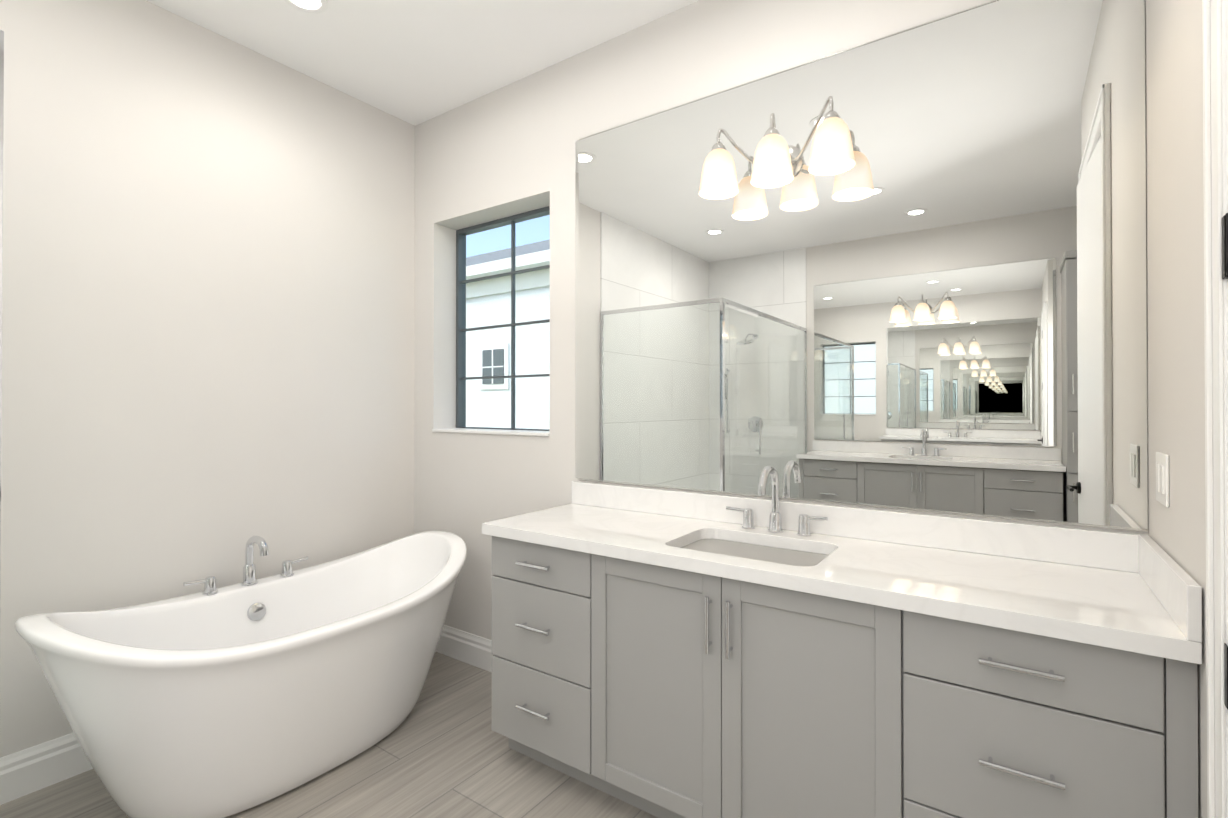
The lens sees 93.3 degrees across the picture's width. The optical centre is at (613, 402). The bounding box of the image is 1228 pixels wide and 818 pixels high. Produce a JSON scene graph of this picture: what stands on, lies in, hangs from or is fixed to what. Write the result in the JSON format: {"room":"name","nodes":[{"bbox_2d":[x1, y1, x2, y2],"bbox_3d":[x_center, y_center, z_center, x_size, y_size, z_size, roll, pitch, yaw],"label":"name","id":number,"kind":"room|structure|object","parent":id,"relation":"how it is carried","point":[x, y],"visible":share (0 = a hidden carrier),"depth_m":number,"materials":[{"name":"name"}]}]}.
{"room":"bathroom","nodes":[
{"label":"bathroom","id":0,"kind":"room"},
{"bbox_2d":[0,0,414,757],"bbox_3d":[-2.329,-0.124,1.710,0.120,2.950,3.990,0,0,35],"label":"wall","id":1,"kind":"structure","parent":0,"point":[208,312],"depth_m":2.39,"materials":[{"name":"paint"}]},
{"bbox_2d":[0,733,92,804],"bbox_3d":[-1.636,1.280,2.578,0.017,0.152,1.757,0,0,35],"label":"baseboard","id":2,"kind":"structure","parent":1,"relation":"attached to","point":[27,771],"depth_m":2.03,"materials":[{"name":"white wood"}]},
{"bbox_2d":[0,652,657,817],"bbox_3d":[-0.383,1.394,0.489,4.700,0.100,4.220,0,0,35],"label":"floor","id":3,"kind":"structure","parent":0,"point":[443,750],"depth_m":2.05,"materials":[{"name":"tile"}]},
{"bbox_2d":[0,30,3,593],"bbox_3d":[-2.275,0.283,0.675,1.121,2.124,2.089,0,0,35],"label":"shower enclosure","id":4,"kind":"object","parent":3,"relation":"on","point":[1,135],"visible":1,"depth_m":1.21,"materials":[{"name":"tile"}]},
{"bbox_2d":[15,531,466,817],"bbox_3d":[-1.259,0.956,2.263,0.833,0.797,1.512,0,0,35],"label":"bathtub","id":5,"kind":"object","parent":3,"relation":"on","point":[211,700],"visible":1,"depth_m":1.95,"materials":[{"name":"ceramic"}]},
{"bbox_2d":[482,529,1201,817],"bbox_3d":[0.462,0.922,1.852,1.926,0.860,0.558,0,0,35],"label":"bathroom vanity","id":6,"kind":"object","parent":3,"relation":"on","point":[660,653],"depth_m":1.52,"materials":[{"name":"grey wood"}]},
{"bbox_2d":[482,505,1201,656],"bbox_3d":[0.456,0.472,1.860,1.941,0.040,0.556,0,0,35],"label":"countertop","id":7,"kind":"structure","parent":6,"relation":"on","point":[1084,600],"depth_m":1.55,"materials":[{"name":"white stone"}]},
{"bbox_2d":[690,533,821,564],"bbox_3d":[0.436,0.566,1.849,0.484,0.172,0.338,0,0,35],"label":"sink","id":8,"kind":"object","parent":7,"relation":"in","point":[727,544],"depth_m":1.95,"materials":[{"name":"white ceramic"}]},
{"bbox_2d":[726,465,829,536],"bbox_3d":[0.535,0.334,1.992,0.363,0.238,0.172,0,0,35],"label":"faucet","id":9,"kind":"object","parent":7,"relation":"on","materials":[{"name":"silver metal"}]},
{"bbox_2d":[146,0,698,125],"bbox_3d":[-0.383,-1.656,0.507,4.700,0.100,4.220,0,0,35],"label":"ceiling","id":10,"kind":"structure","parent":0,"point":[414,62],"depth_m":2.53,"materials":[{"name":"paint"}]},
{"bbox_2d":[284,0,327,13],"bbox_3d":[-1.220,-1.592,2.282,0.170,0.006,0.170,0,0,35],"label":"recessed light","id":11,"kind":"object","parent":10,"relation":"in","point":[314,6],"visible":1,"depth_m":2.32,"materials":[{"name":"white"}]},
{"bbox_2d":[414,0,1148,639],"bbox_3d":[0.203,-0.119,2.520,3.355,2.950,0.230,0,0,35],"label":"wall","id":12,"kind":"structure","parent":0,"point":[504,152],"depth_m":2.75,"materials":[{"name":"paint"}]},
{"bbox_2d":[436,625,492,671],"bbox_3d":[-0.655,1.283,2.956,1.164,0.152,0.017,0,0,35],"label":"baseboard","id":13,"kind":"structure","parent":12,"relation":"attached to","point":[467,647],"depth_m":3.03,"materials":[{"name":"white wood"}]},
{"bbox_2d":[432,428,548,435],"bbox_3d":[-0.612,0.151,3.032,0.848,0.016,0.164,0,0,35],"label":"window sill","id":14,"kind":"structure","parent":12,"relation":"attached to","point":[505,432],"depth_m":2.99,"materials":[{"name":"white stone"}]},
{"bbox_2d":[456,206,549,430],"bbox_3d":[-0.549,-0.420,3.127,0.848,1.158,0.055,0,0,35],"label":"window unit","id":15,"kind":"structure","parent":12,"relation":"in","point":[461,330],"depth_m":3.22,"materials":[{"name":"black metal"}]},
{"bbox_2d":[570,481,1137,572],"bbox_3d":[0.609,0.403,2.081,1.941,0.100,0.020,0,0,35],"label":"backsplash","id":16,"kind":"structure","parent":12,"relation":"attached to","point":[1071,546],"depth_m":1.82,"materials":[{"name":"white stone"}]},
{"bbox_2d":[575,0,1147,531],"bbox_3d":[0.617,-0.428,2.088,1.934,1.543,0.007,0,0,35],"label":"mirror","id":17,"kind":"object","parent":12,"relation":"attached to","point":[933,298],"visible":1,"depth_m":1.87,"materials":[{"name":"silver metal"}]},
{"bbox_2d":[699,96,854,199],"bbox_3d":[0.557,-0.870,1.996,0.532,0.231,0.218,0,0,35],"label":"sconce","id":18,"kind":"object","parent":17,"relation":"attached to","point":[777,161],"visible":1,"depth_m":1.92,"materials":[{"name":"white glass"}]},
{"bbox_2d":[1146,0,1206,817],"bbox_3d":[0.938,-0.130,0.743,0.120,2.950,1.850,0,0,35],"label":"wall","id":19,"kind":"structure","parent":0,"point":[1175,240],"depth_m":1.24,"materials":[{"name":"paint"}]},
{"bbox_2d":[1156,452,1169,506],"bbox_3d":[1.297,0.179,1.372,0.009,0.120,0.120,0,0,35],"label":"switch plate","id":20,"kind":"object","parent":19,"relation":"attached to","point":[1162,478],"visible":0.98,"depth_m":1.35,"materials":[{"name":"white plastic"}]},
{"bbox_2d":[1138,534,1201,640],"bbox_3d":[1.239,0.396,1.304,0.020,0.105,0.535,0,0,35],"label":"backsplash","id":21,"kind":"structure","parent":19,"relation":"attached to","point":[1177,592],"depth_m":1.20,"materials":[{"name":"white stone"}]},
{"bbox_2d":[1202,0,1227,817],"bbox_3d":[0.779,0.085,0.536,0.146,2.519,0.978,0,0,35],"label":"door frame","id":22,"kind":"structure","parent":19,"relation":"attached to","point":[1215,95],"depth_m":0.95,"materials":[{"name":"white wood"}]},
{"label":"door leaf","id":23,"kind":"structure","parent":19,"relation":"in","visible":0},
{"bbox_2d":[1221,213,1227,708],"bbox_3d":[0.726,0.090,0.620,0.053,2.070,0.766,0,0,38],"label":"hardware piece","id":24,"kind":"object","parent":23,"relation":"attached to","point":[1224,223],"visible":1,"depth_m":0.90,"materials":[{"name":"black metal"}]},
{"label":"outside","id":25,"kind":"structure","parent":0,"visible":0},
{"bbox_2d":[466,239,549,428],"bbox_3d":[4.179,-1.264,24.129,65.000,7.900,39.750,0,0,35],"label":"neighboring building","id":26,"kind":"structure","parent":25,"point":[529,352],"depth_m":12.62,"materials":[{"name":"white paint"}]}
]}

